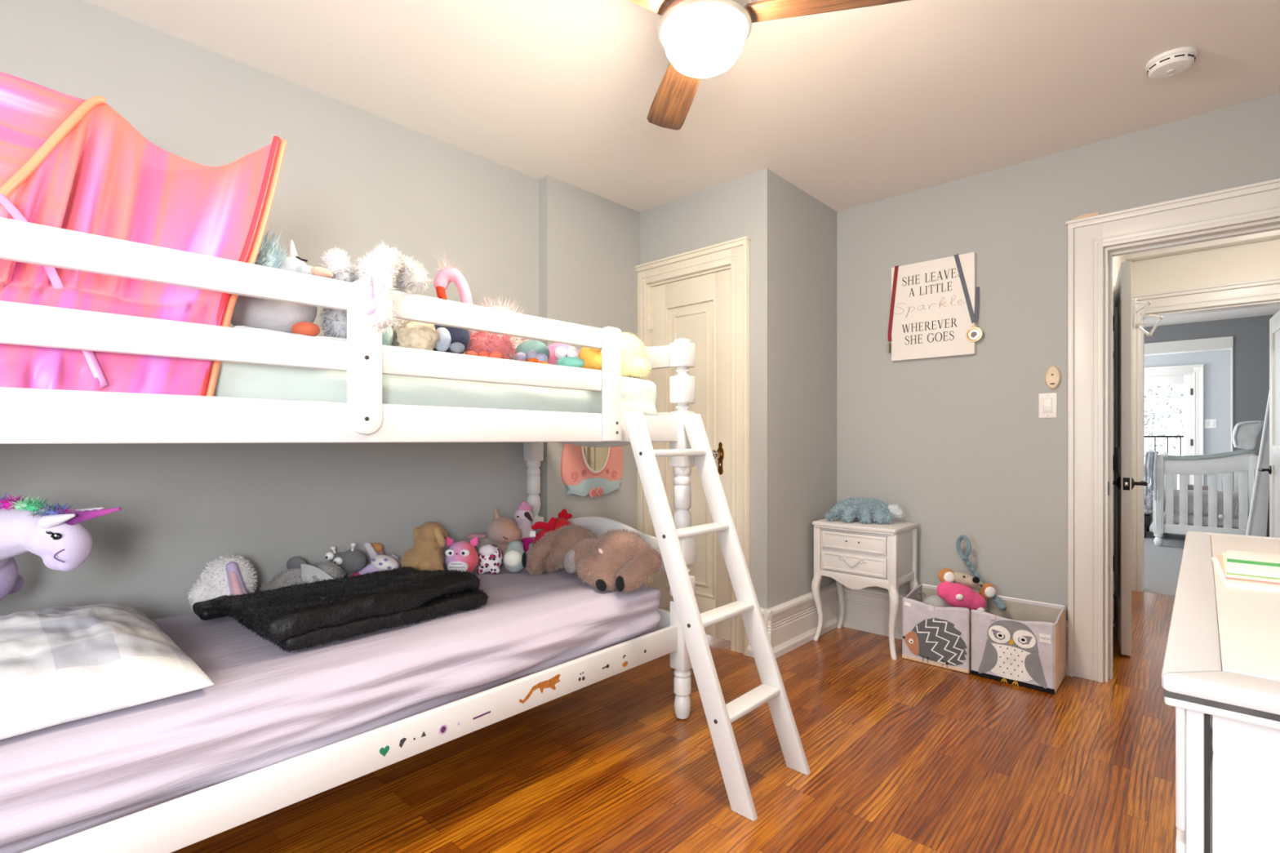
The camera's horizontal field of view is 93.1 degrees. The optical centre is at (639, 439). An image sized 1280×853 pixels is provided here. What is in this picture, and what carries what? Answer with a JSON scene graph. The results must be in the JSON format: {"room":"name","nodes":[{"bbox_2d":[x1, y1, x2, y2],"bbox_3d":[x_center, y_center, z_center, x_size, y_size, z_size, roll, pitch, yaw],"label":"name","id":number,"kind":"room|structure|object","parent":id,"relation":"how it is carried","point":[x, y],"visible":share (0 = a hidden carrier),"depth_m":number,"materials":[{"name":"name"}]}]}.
{"room":"bedroom","nodes":[
{"label":"bedroom","id":0,"kind":"room"},
{"bbox_2d":[0,0,639,619],"bbox_3d":[-1.355,-0.130,2.252,0.192,2.421,3.781,0,0,43],"label":"wall","id":1,"kind":"structure","parent":0,"point":[352,180],"depth_m":2.31,"materials":[{"name":"grey paint"}]},
{"bbox_2d":[560,443,622,497],"bbox_3d":[-0.247,0.060,3.278,0.035,0.500,0.443,0,0,43],"label":"wall mirror","id":2,"kind":"object","parent":1,"relation":"attached to","point":[584,469],"visible":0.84,"depth_m":3.25,"materials":[{"name":"pink paint"}]},
{"bbox_2d":[583,446,608,471],"bbox_3d":[-0.236,0.010,3.284,0.005,0.316,0.192,0,0,43],"label":"mirror glass","id":3,"kind":"object","parent":2,"relation":"attached to","point":[595,459],"depth_m":3.28,"materials":[{"name":"mirror"}]},
{"bbox_2d":[170,591,1177,852],"bbox_3d":[1.033,1.110,2.070,3.940,0.060,6.760,0,0,43],"label":"floor","id":4,"kind":"structure","parent":0,"point":[903,755],"depth_m":1.96,"materials":[{"name":"brown wood"}]},
{"bbox_2d":[0,217,695,852],"bbox_3d":[-0.897,0.330,1.924,1.044,1.500,2.156,0,0,43],"label":"bunk bed","id":5,"kind":"object","parent":4,"relation":"on","point":[27,415],"visible":0.62,"depth_m":1.37,"materials":[{"name":"white paint"}]},
{"bbox_2d":[0,559,661,852],"bbox_3d":[-0.898,0.656,1.927,0.960,0.213,1.995,0,0,43],"label":"mattress","id":6,"kind":"object","parent":5,"relation":"on","point":[265,706],"visible":0.62,"depth_m":1.45,"materials":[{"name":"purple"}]},
{"bbox_2d":[0,603,214,740],"bbox_3d":[-1.390,0.483,1.406,0.785,0.138,0.490,0,0,41],"label":"pillow","id":7,"kind":"object","parent":6,"relation":"on","point":[59,664],"visible":1,"depth_m":1.27,"materials":[{"name":"white fabric"}]},
{"bbox_2d":[0,493,121,599],"bbox_3d":[-1.502,0.273,1.425,0.508,0.303,0.249,0,0,24],"label":"plush unicorn","id":8,"kind":"object","parent":7,"relation":"on","point":[56,534],"visible":1,"depth_m":1.41,"materials":[{"name":"fabric"}]},
{"bbox_2d":[186,552,257,609],"bbox_3d":[-1.374,0.473,2.012,0.206,0.191,0.172,0,0,0],"label":"rabbit","id":9,"kind":"object","parent":6,"relation":"on","point":[232,575],"visible":0.66,"depth_m":1.96},
{"bbox_2d":[257,556,343,591],"bbox_3d":[-1.218,0.497,2.181,0.278,0.139,0.125,0,0,-6],"label":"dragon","id":10,"kind":"object","parent":6,"relation":"on","point":[300,572],"visible":0.59,"depth_m":2.16},
{"bbox_2d":[192,564,488,653],"bbox_3d":[-0.930,0.496,1.934,0.612,0.136,0.727,0,0,41],"label":"throw blanket","id":11,"kind":"object","parent":6,"relation":"on","point":[297,616],"visible":1,"depth_m":1.77,"materials":[{"name":"black fabric"}]},
{"bbox_2d":[324,542,366,577],"bbox_3d":[-1.141,0.475,2.324,0.150,0.161,0.136,0,0,22],"label":"giraffe","id":12,"kind":"object","parent":6,"relation":"on","point":[351,561],"visible":0.68,"depth_m":2.30},
{"bbox_2d":[351,542,399,576],"bbox_3d":[-1.034,0.482,2.386,0.169,0.145,0.115,0,0,0],"label":"stuffed animal","id":13,"kind":"object","parent":6,"relation":"on","point":[384,562],"visible":0.66,"depth_m":2.35},
{"bbox_2d":[371,542,385,555],"bbox_3d":[-1.061,0.538,2.479,0.055,0.242,0.068,0,0,0],"label":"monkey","id":14,"kind":"object","parent":6,"relation":"on","point":[379,548],"visible":0.3,"depth_m":2.45},
{"bbox_2d":[390,554,401,568],"bbox_3d":[-1.014,0.548,2.525,0.066,0.149,0.056,0,0,0],"label":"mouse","id":15,"kind":"object","parent":6,"relation":"on","point":[396,557],"visible":0.13,"depth_m":2.50,"materials":[{"name":"fabric"}]},
{"bbox_2d":[400,520,448,571],"bbox_3d":[-0.852,0.441,2.430,0.214,0.233,0.177,0,0,0],"label":"plush dog","id":16,"kind":"object","parent":6,"relation":"on","point":[429,538],"visible":0.73,"depth_m":2.39},
{"bbox_2d":[444,536,478,573],"bbox_3d":[-0.723,0.472,2.457,0.132,0.159,0.124,0,0,0],"label":"owl","id":17,"kind":"object","parent":6,"relation":"on","point":[460,556],"visible":0.93,"depth_m":2.42,"materials":[{"name":"fabric"}]},
{"bbox_2d":[475,544,502,573],"bbox_3d":[-0.629,0.495,2.536,0.104,0.120,0.108,0,0,0],"label":"plush leopard","id":18,"kind":"object","parent":6,"relation":"on","point":[490,556],"visible":0.95,"depth_m":2.50,"materials":[{"name":"white fabric"}]},
{"bbox_2d":[461,506,522,564],"bbox_3d":[-0.664,0.432,2.681,0.291,0.273,0.134,0,0,0],"label":"plush fawn","id":19,"kind":"object","parent":6,"relation":"on","point":[500,531],"visible":0.54,"depth_m":2.65,"materials":[{"name":"fabric"}]},
{"bbox_2d":[502,540,527,572],"bbox_3d":[-0.524,0.491,2.546,0.097,0.132,0.100,0,0,-20],"label":"penguin","id":20,"kind":"object","parent":6,"relation":"on","point":[514,559],"visible":0.99,"depth_m":2.52,"materials":[{"name":"grey fabric"}]},
{"bbox_2d":[510,500,533,557],"bbox_3d":[-0.557,0.419,2.815,0.140,0.274,0.100,0,0,0],"label":"swan","id":21,"kind":"object","parent":6,"relation":"on","point":[523,516],"visible":0.61,"depth_m":2.79,"materials":[{"name":"pink fabric"}]},
{"bbox_2d":[520,508,572,551],"bbox_3d":[-0.420,0.438,2.732,0.226,0.248,0.121,0,0,0],"label":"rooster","id":22,"kind":"object","parent":6,"relation":"on","point":[553,523],"visible":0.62,"depth_m":2.70},
{"bbox_2d":[525,523,662,594],"bbox_3d":[-0.197,0.456,2.414,0.634,0.232,0.290,0,0,43],"label":"plush bear","id":23,"kind":"object","parent":6,"relation":"on","point":[620,560],"visible":0.99,"depth_m":2.28},
{"bbox_2d":[204,361,657,416],"bbox_3d":[-0.895,-0.137,1.929,0.862,0.209,1.992,0,0,43],"label":"mattress","id":24,"kind":"object","parent":5,"relation":"on","point":[234,380],"visible":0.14,"depth_m":1.65,"materials":[{"name":"white fabric"}]},
{"bbox_2d":[0,71,287,396],"bbox_3d":[-1.320,-0.432,1.435,0.874,0.708,0.681,0,0,43],"label":"tent","id":25,"kind":"object","parent":24,"relation":"on","point":[67,162],"visible":0.77,"depth_m":1.28,"materials":[{"name":"fabric"}]},
{"bbox_2d":[231,325,346,340],"bbox_3d":[-0.890,-0.245,1.507,0.246,0.016,0.261,0,0,43],"label":"sheet","id":26,"kind":"object","parent":24,"relation":"on","point":[234,326],"visible":0.07,"depth_m":1.39,"materials":[{"name":"white fabric"}]},
{"bbox_2d":[226,226,333,336],"bbox_3d":[-0.921,-0.392,1.480,0.282,0.288,0.208,0,0,20],"label":"stuffed animal","id":27,"kind":"object","parent":26,"relation":"on","point":[251,312],"visible":0.34,"depth_m":1.45},
{"bbox_2d":[316,246,357,338],"bbox_3d":[-0.760,-0.362,1.553,0.125,0.274,0.129,0,0,3],"label":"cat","id":28,"kind":"object","parent":24,"relation":"on","point":[337,262],"visible":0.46,"depth_m":1.53},
{"bbox_2d":[351,240,433,346],"bbox_3d":[-0.642,-0.367,1.565,0.196,0.291,0.409,0,0,-34],"label":"plush bunny","id":29,"kind":"object","parent":24,"relation":"on","point":[387,270],"visible":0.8,"depth_m":1.42,"materials":[{"name":"white fabric"}]},
{"bbox_2d":[395,320,439,351],"bbox_3d":[-0.608,-0.284,1.660,0.115,0.096,0.105,0,0,0],"label":"sheep","id":30,"kind":"object","parent":24,"relation":"on","point":[412,335],"visible":0.74,"depth_m":1.62},
{"bbox_2d":[432,324,470,354],"bbox_3d":[-0.553,-0.296,1.754,0.113,0.114,0.115,0,0,0],"label":"penguin","id":31,"kind":"object","parent":24,"relation":"on","point":[451,340],"visible":0.54,"depth_m":1.72,"materials":[{"name":"grey fabric"}]},
{"bbox_2d":[431,253,535,359],"bbox_3d":[-0.526,-0.407,2.015,0.363,0.425,0.238,0,0,4],"label":"flamingo","id":32,"kind":"object","parent":24,"relation":"on","point":[448,274],"visible":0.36,"depth_m":1.98,"materials":[{"name":"pink fabric"}]},
{"bbox_2d":[463,330,519,359],"bbox_3d":[-0.458,-0.285,1.851,0.181,0.168,0.160,0,0,26],"label":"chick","id":33,"kind":"object","parent":24,"relation":"on","point":[482,344],"visible":0.64,"depth_m":1.81},
{"bbox_2d":[514,340,549,364],"bbox_3d":[-0.347,-0.277,1.948,0.116,0.093,0.093,0,0,0],"label":"plush platypus","id":34,"kind":"object","parent":24,"relation":"on","point":[532,351],"visible":0.71,"depth_m":1.94,"materials":[{"name":"teal fabric"}]},
{"bbox_2d":[547,342,584,368],"bbox_3d":[-0.262,-0.286,2.062,0.107,0.098,0.142,0,0,-32],"label":"frog","id":35,"kind":"object","parent":24,"relation":"on","point":[560,354],"visible":0.7,"depth_m":2.02},
{"bbox_2d":[577,346,601,370],"bbox_3d":[-0.174,-0.293,2.199,0.102,0.109,0.083,0,0,0],"label":"duck","id":36,"kind":"object","parent":24,"relation":"on","point":[592,357],"visible":0.56,"depth_m":2.17},
{"bbox_2d":[600,331,651,378],"bbox_3d":[-0.075,-0.328,2.367,0.243,0.202,0.174,0,0,0],"label":"plush teddy","id":37,"kind":"object","parent":24,"relation":"on","point":[634,363],"visible":0.49,"depth_m":2.31,"materials":[{"name":"yellow fabric"}]},
{"bbox_2d":[624,410,810,821],"bbox_3d":[0.249,0.491,2.014,0.514,1.178,0.346,0,0,43],"label":"ladder","id":38,"kind":"object","parent":4,"relation":"on","point":[720,716],"visible":1,"depth_m":1.98,"materials":[{"name":"white paint"}]},
{"bbox_2d":[811,518,919,659],"bbox_3d":[1.198,0.759,3.235,0.458,0.642,0.347,0,0,43],"label":"nightstand","id":39,"kind":"object","parent":4,"relation":"on","point":[857,555],"visible":0.97,"depth_m":3.12,"materials":[{"name":"white paint"}]},
{"bbox_2d":[824,495,904,524],"bbox_3d":[1.195,0.374,3.243,0.402,0.152,0.222,0,0,19],"label":"dinosaur","id":40,"kind":"object","parent":39,"relation":"on","point":[865,510],"visible":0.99,"depth_m":3.20},
{"bbox_2d":[902,583,979,673],"bbox_3d":[1.504,0.919,3.004,0.304,0.318,0.294,0,0,43],"label":"storage bin","id":41,"kind":"object","parent":4,"relation":"on","point":[937,636],"visible":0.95,"depth_m":2.90,"materials":[{"name":"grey fabric"}]},
{"bbox_2d":[916,591,946,607],"bbox_3d":[1.514,0.916,3.015,0.239,0.304,0.166,0,0,43],"label":"plush hippo","id":42,"kind":"object","parent":41,"relation":"on","point":[933,600],"visible":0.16,"depth_m":3.04,"materials":[{"name":"white fabric"}]},
{"bbox_2d":[937,568,995,613],"bbox_3d":[1.575,0.728,2.920,0.288,0.213,0.129,0,0,0],"label":"plush bear","id":43,"kind":"object","parent":41,"relation":"in","point":[960,593],"visible":0.94,"depth_m":2.90},
{"bbox_2d":[955,534,1006,610],"bbox_3d":[1.672,0.642,2.972,0.231,0.338,0.091,0,0,43],"label":"strap","id":44,"kind":"object","parent":41,"relation":"in","point":[997,601],"visible":0.87,"depth_m":3.00,"materials":[{"name":"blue fabric"}]},
{"bbox_2d":[970,595,1066,693],"bbox_3d":[1.738,0.919,2.786,0.326,0.319,0.294,0,0,43],"label":"storage bin","id":45,"kind":"object","parent":4,"relation":"on","point":[1024,644],"visible":1,"depth_m":2.70,"materials":[{"name":"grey fabric"}]},
{"bbox_2d":[1161,531,1279,852],"bbox_3d":[1.181,0.655,0.862,0.618,0.851,1.280,0,0,43],"label":"dresser","id":46,"kind":"object","parent":4,"relation":"on","point":[1220,673],"visible":1,"depth_m":0.61,"materials":[{"name":"paint"}]},
{"bbox_2d":[1211,557,1279,592],"bbox_3d":[1.105,0.227,0.973,0.257,0.005,0.282,0,0,40],"label":"booklet","id":47,"kind":"object","parent":46,"relation":"on","point":[1215,560],"visible":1,"depth_m":0.94,"materials":[{"name":"paper"}]},
{"bbox_2d":[1217,555,1279,587],"bbox_3d":[1.116,0.223,0.980,0.255,0.005,0.272,0,0,41],"label":"booklet","id":48,"kind":"object","parent":47,"relation":"on","point":[1220,557],"visible":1,"depth_m":0.95,"materials":[{"name":"paper"}]},
{"bbox_2d":[1222,552,1279,582],"bbox_3d":[1.127,0.219,0.986,0.256,0.005,0.265,0,0,43],"label":"booklet","id":49,"kind":"object","parent":48,"relation":"on","point":[1224,554],"visible":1,"depth_m":0.96,"materials":[{"name":"paper"}]},
{"bbox_2d":[1226,550,1279,577],"bbox_3d":[1.138,0.214,0.992,0.256,0.005,0.257,0,0,44],"label":"booklet","id":50,"kind":"object","parent":49,"relation":"on","point":[1251,563],"visible":1,"depth_m":1.04,"materials":[{"name":"paper"}]},
{"bbox_2d":[84,0,1279,212],"bbox_3d":[0.114,-1.390,1.504,3.361,0.101,4.681,0,0,43],"label":"ceiling","id":51,"kind":"structure","parent":0,"point":[851,108],"depth_m":2.25,"materials":[{"name":"white paint"}]},
{"bbox_2d":[629,0,909,130],"bbox_3d":[0.127,-1.169,1.556,0.969,0.341,0.928,0,0,43],"label":"ceiling fan","id":52,"kind":"object","parent":51,"relation":"hanging from","point":[700,39],"visible":1,"depth_m":1.58,"materials":[{"name":"brown wood"}]},
{"bbox_2d":[1145,47,1196,79],"bbox_3d":[1.869,-1.317,2.135,0.136,0.046,0.136,0,0,20],"label":"smoke detector","id":53,"kind":"object","parent":51,"relation":"attached to","point":[1171,63],"visible":1,"depth_m":2.11,"materials":[{"name":"white plastic"}]},
{"bbox_2d":[640,168,836,608],"bbox_3d":[0.579,-0.130,3.568,0.856,2.421,0.781,0,0,43],"label":"wall","id":54,"kind":"structure","parent":0,"point":[793,234],"depth_m":3.19,"materials":[{"name":"grey paint"}]},
{"bbox_2d":[647,269,730,640],"bbox_3d":[0.254,0.078,3.330,0.578,1.936,0.108,0,0,43],"label":"door","id":55,"kind":"structure","parent":54,"relation":"in","point":[697,309],"depth_m":3.29,"materials":[{"name":"beige paint"}]},
{"bbox_2d":[635,235,751,655],"bbox_3d":[0.285,0.031,3.349,0.806,2.098,0.148,0,0,43],"label":"trim","id":56,"kind":"structure","parent":54,"relation":"attached to","point":[734,255],"depth_m":3.09,"materials":[{"name":"beige paint"}]},
{"bbox_2d":[746,607,772,657],"bbox_3d":[0.592,0.957,3.004,0.127,0.246,0.030,0,0,43],"label":"baseboard","id":57,"kind":"structure","parent":54,"relation":"attached to","point":[749,653],"depth_m":2.97,"materials":[{"name":"white paint"}]},
{"bbox_2d":[764,582,839,658],"bbox_3d":[0.893,0.958,3.257,0.030,0.245,0.810,0,0,43],"label":"baseboard","id":58,"kind":"structure","parent":54,"relation":"attached to","point":[794,621],"depth_m":3.19,"materials":[{"name":"white paint"}]},
{"bbox_2d":[836,93,1279,620],"bbox_3d":[2.011,-0.130,2.854,2.416,2.421,0.121,0,0,43],"label":"wall","id":59,"kind":"structure","parent":0,"point":[962,444],"depth_m":2.99,"materials":[{"name":"grey paint"}]},
{"bbox_2d":[891,252,976,361],"bbox_3d":[1.536,-0.688,3.191,0.412,0.512,0.030,0,0,43],"label":"wall sign","id":60,"kind":"object","parent":59,"relation":"attached to","point":[931,319],"visible":1,"depth_m":3.17,"materials":[{"name":"fabric"}]},
{"bbox_2d":[886,265,898,353],"bbox_3d":[1.384,-0.712,3.313,0.058,0.470,0.058,0,0,43],"label":"medal","id":61,"kind":"object","parent":60,"relation":"hanging from","point":[895,272],"visible":1,"depth_m":3.31,"materials":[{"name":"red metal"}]},
{"bbox_2d":[953,253,982,342],"bbox_3d":[1.662,-0.720,3.067,0.133,0.457,0.040,0,0,43],"label":"medal","id":62,"kind":"object","parent":60,"relation":"hanging from","point":[974,334],"visible":1,"depth_m":3.05,"materials":[{"name":"fabric"}]},
{"bbox_2d":[838,585,1067,675],"bbox_3d":[1.559,0.958,3.171,1.123,0.244,0.030,0,0,43],"label":"baseboard","id":63,"kind":"structure","parent":59,"relation":"attached to","point":[867,609],"depth_m":3.41,"materials":[{"name":"white paint"}]},
{"bbox_2d":[1038,392,1057,417],"bbox_3d":[1.917,-0.162,2.852,0.072,0.116,0.011,0,0,43],"label":"light switch","id":64,"kind":"object","parent":59,"relation":"attached to","point":[1047,402],"visible":1,"depth_m":2.85,"materials":[{"name":"white plastic"}]},
{"bbox_2d":[1044,365,1061,389],"bbox_3d":[1.928,-0.292,2.833,0.062,0.110,0.024,0,0,43],"label":"wall sensor","id":65,"kind":"object","parent":59,"relation":"attached to","point":[1052,376],"visible":1,"depth_m":2.83,"materials":[{"name":"beige plastic"}]},
{"bbox_2d":[1107,481,1109,495],"bbox_3d":[2.104,0.218,2.723,0.002,0.060,0.030,0,0,43],"label":"trim","id":66,"kind":"structure","parent":59,"relation":"attached to","point":[1108,482],"depth_m":2.72,"materials":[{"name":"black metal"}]},
{"bbox_2d":[1066,177,1279,683],"bbox_3d":[2.385,0.040,2.479,1.042,2.080,0.168,0,0,43],"label":"trim","id":67,"kind":"structure","parent":59,"relation":"attached to","point":[1091,240],"depth_m":2.71,"materials":[{"name":"white paint"}]},
{"bbox_2d":[1071,212,1099,220],"bbox_3d":[2.013,-1.008,2.741,0.106,0.016,0.040,0,0,43],"label":"wood offcut","id":68,"kind":"object","parent":67,"relation":"on","point":[1085,215],"visible":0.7,"depth_m":2.72,"materials":[{"name":"beige wood"}]},
{"bbox_2d":[1112,254,1126,283],"bbox_3d":[3.105,-0.140,4.008,0.100,2.440,1.100,0,0,43],"label":"wall","id":69,"kind":"structure","parent":0,"point":[1117,260],"depth_m":3.84,"materials":[{"name":"beige paint"}]},
{"bbox_2d":[1112,280,1115,619],"bbox_3d":[3.021,0.070,3.841,0.026,2.020,0.761,0,0,43],"label":"trim","id":70,"kind":"structure","parent":69,"relation":"attached to","point":[1113,282],"depth_m":3.56,"materials":[{"name":"beige paint"}]},
{"bbox_2d":[1112,261,1147,656],"bbox_3d":[2.608,0.091,3.281,0.175,1.954,0.693,0,0,36],"label":"door","id":71,"kind":"structure","parent":69,"relation":"in","point":[1123,483],"depth_m":3.02,"materials":[{"name":"white paint"}]},
{"bbox_2d":[1133,297,1163,337],"bbox_3d":[2.527,-0.611,3.016,0.115,0.200,0.042,0,0,43],"label":"hook rack","id":72,"kind":"object","parent":71,"relation":"attached to","point":[1148,304],"visible":1,"depth_m":3.03,"materials":[{"name":"white plastic"}]},
{"bbox_2d":[1142,521,1203,595],"bbox_3d":[5.136,1.110,6.844,4.420,0.060,5.820,0,0,43],"label":"floor","id":73,"kind":"structure","parent":0,"point":[1162,563],"depth_m":5.33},
{"bbox_2d":[1144,484,1153,537],"bbox_3d":[5.452,0.797,7.251,1.072,0.565,0.803,0,0,43],"label":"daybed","id":74,"kind":"object","parent":73,"relation":"on","point":[1148,502],"visible":0.18,"depth_m":6.65,"materials":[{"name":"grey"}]},
{"bbox_2d":[1153,449,1258,546],"bbox_3d":[5.950,0.591,6.384,0.780,0.978,1.266,0,0,43],"label":"crib","id":75,"kind":"object","parent":73,"relation":"on","point":[1168,467],"visible":0.84,"depth_m":5.98,"materials":[{"name":"white wood"}]},
{"bbox_2d":[1144,450,1159,500],"bbox_3d":[5.238,0.362,6.212,0.116,0.500,0.168,0,0,43],"label":"throw","id":76,"kind":"object","parent":75,"relation":"hanging from","point":[1150,465],"visible":0.99,"depth_m":6.16,"materials":[{"name":"grey fabric"}]},
{"bbox_2d":[1164,511,1248,528],"bbox_3d":[5.952,0.800,6.386,0.640,0.120,1.120,0,0,43],"label":"mattress","id":77,"kind":"object","parent":75,"relation":"in","point":[1176,515],"visible":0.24,"depth_m":5.98,"materials":[{"name":"grey fabric"}]},
{"bbox_2d":[1187,484,1208,490],"bbox_3d":[5.666,0.591,6.148,0.280,0.271,0.095,0,0,43],"label":"lamb","id":78,"kind":"object","parent":77,"relation":"on","point":[1189,486],"visible":0.11,"depth_m":6.13},
{"bbox_2d":[1164,488,1248,516],"bbox_3d":[5.593,0.620,5.998,0.610,0.251,0.076,0,0,43],"label":"bumper cover","id":79,"kind":"object","parent":75,"relation":"attached to","point":[1176,492],"visible":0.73,"depth_m":5.98,"materials":[{"name":"grey fabric"}]},
{"bbox_2d":[1231,420,1263,450],"bbox_3d":[5.852,-0.041,5.836,0.211,0.282,0.282,0,0,43],"label":"tray","id":80,"kind":"object","parent":75,"relation":"on","point":[1245,434],"visible":0.99,"depth_m":5.75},
{"bbox_2d":[1245,391,1269,537],"bbox_3d":[5.326,0.208,5.217,0.217,1.723,0.046,0,0,43],"label":"ladder shelf","id":81,"kind":"object","parent":73,"relation":"on","point":[1258,514],"visible":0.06,"depth_m":5.20,"materials":[{"name":"white wood"}]},
{"bbox_2d":[1144,349,1231,491],"bbox_3d":[7.074,-0.140,8.933,4.422,2.441,0.122,0,0,43],"label":"wall","id":82,"kind":"structure","parent":0,"point":[1217,364],"depth_m":8.21,"materials":[{"name":"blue paint"}]},
{"bbox_2d":[1144,374,1193,510],"bbox_3d":[7.351,0.077,8.608,0.759,1.965,0.090,0,0,43],"label":"door","id":83,"kind":"structure","parent":82,"relation":"in","point":[1185,380],"depth_m":8.41,"materials":[{"name":"white paint"}]},
{"bbox_2d":[1144,364,1204,485],"bbox_3d":[7.364,0.024,8.636,0.984,2.113,0.168,0,0,43],"label":"trim","id":84,"kind":"structure","parent":82,"relation":"attached to","point":[1196,371],"depth_m":8.32,"materials":[{"name":"white paint"}]},
{"bbox_2d":[1204,419,1216,428],"bbox_3d":[7.741,-0.220,8.226,0.120,0.120,0.009,0,0,43],"label":"light switch","id":85,"kind":"object","parent":82,"relation":"attached to","point":[1209,424],"visible":1,"depth_m":8.23,"materials":[{"name":"white plastic"}]},
{"bbox_2d":[1131,238,1279,296],"bbox_3d":[3.784,-0.140,4.210,2.821,2.441,0.122,0,0,43],"label":"wall","id":86,"kind":"structure","parent":0,"point":[1260,260],"depth_m":4.09,"materials":[{"name":"beige paint"}]},
{"bbox_2d":[1125,229,1279,261],"bbox_3d":[3.995,-1.320,3.865,1.800,0.080,0.100,0,0,43],"label":"trim","id":87,"kind":"structure","parent":86,"relation":"attached to","point":[1275,234],"depth_m":4.04,"materials":[{"name":"white paint"}]},
{"bbox_2d":[1131,277,1279,591],"bbox_3d":[3.870,0.026,4.102,0.998,2.108,0.167,0,0,43],"label":"trim","id":88,"kind":"structure","parent":86,"relation":"attached to","point":[1264,292],"depth_m":4.31,"materials":[{"name":"white paint"}]},
{"bbox_2d":[1257,310,1279,537],"bbox_3d":[4.410,0.091,4.161,0.175,1.954,0.701,0,0,39],"label":"door","id":89,"kind":"structure","parent":86,"relation":"in","point":[1273,469],"depth_m":4.34,"materials":[{"name":"white paint"}]},
{"bbox_2d":[1144,315,1273,537],"bbox_3d":[5.666,-0.140,7.784,3.721,2.440,0.121,0,0,43],"label":"wall","id":90,"kind":"structure","parent":0,"point":[1251,335],"depth_m":6.73,"materials":[{"name":"grey paint"}]},
{"bbox_2d":[1144,336,1233,491],"bbox_3d":[6.007,-0.040,7.467,1.851,2.241,0.151,0,0,43],"label":"trim","id":91,"kind":"structure","parent":90,"relation":"attached to","point":[1219,343],"depth_m":6.98,"materials":[{"name":"white paint"}]},
{"bbox_2d":[1144,304,1279,327],"bbox_3d":[5.176,-1.410,6.888,4.421,0.101,5.701,0,0,43],"label":"ceiling","id":92,"kind":"structure","parent":0,"point":[1272,309],"depth_m":6.66,"materials":[{"name":"white paint"}]},
{"bbox_3d":[7.853,1.150,9.199,3.401,0.100,1.331,0,0,43],"label":"floor","id":93,"kind":"structure","parent":0,"visible":0},
{"bbox_2d":[1144,435,1183,455],"bbox_3d":[8.206,0.515,9.574,2.909,1.170,0.041,0,0,43],"label":"balcony railing","id":94,"kind":"object","parent":93,"relation":"on","point":[1166,436],"visible":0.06,"depth_m":9.50,"materials":[{"name":"black metal"}]},
{"label":"outside","id":95,"kind":"structure","parent":0,"visible":0},
{"bbox_2d":[1144,384,1183,457],"bbox_3d":[10.174,0.376,13.039,5.112,7.415,4.844,0,0,20],"label":"tree","id":96,"kind":"object","parent":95,"point":[1181,395],"visible":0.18,"depth_m":12.41,"materials":[{"name":"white plant"}]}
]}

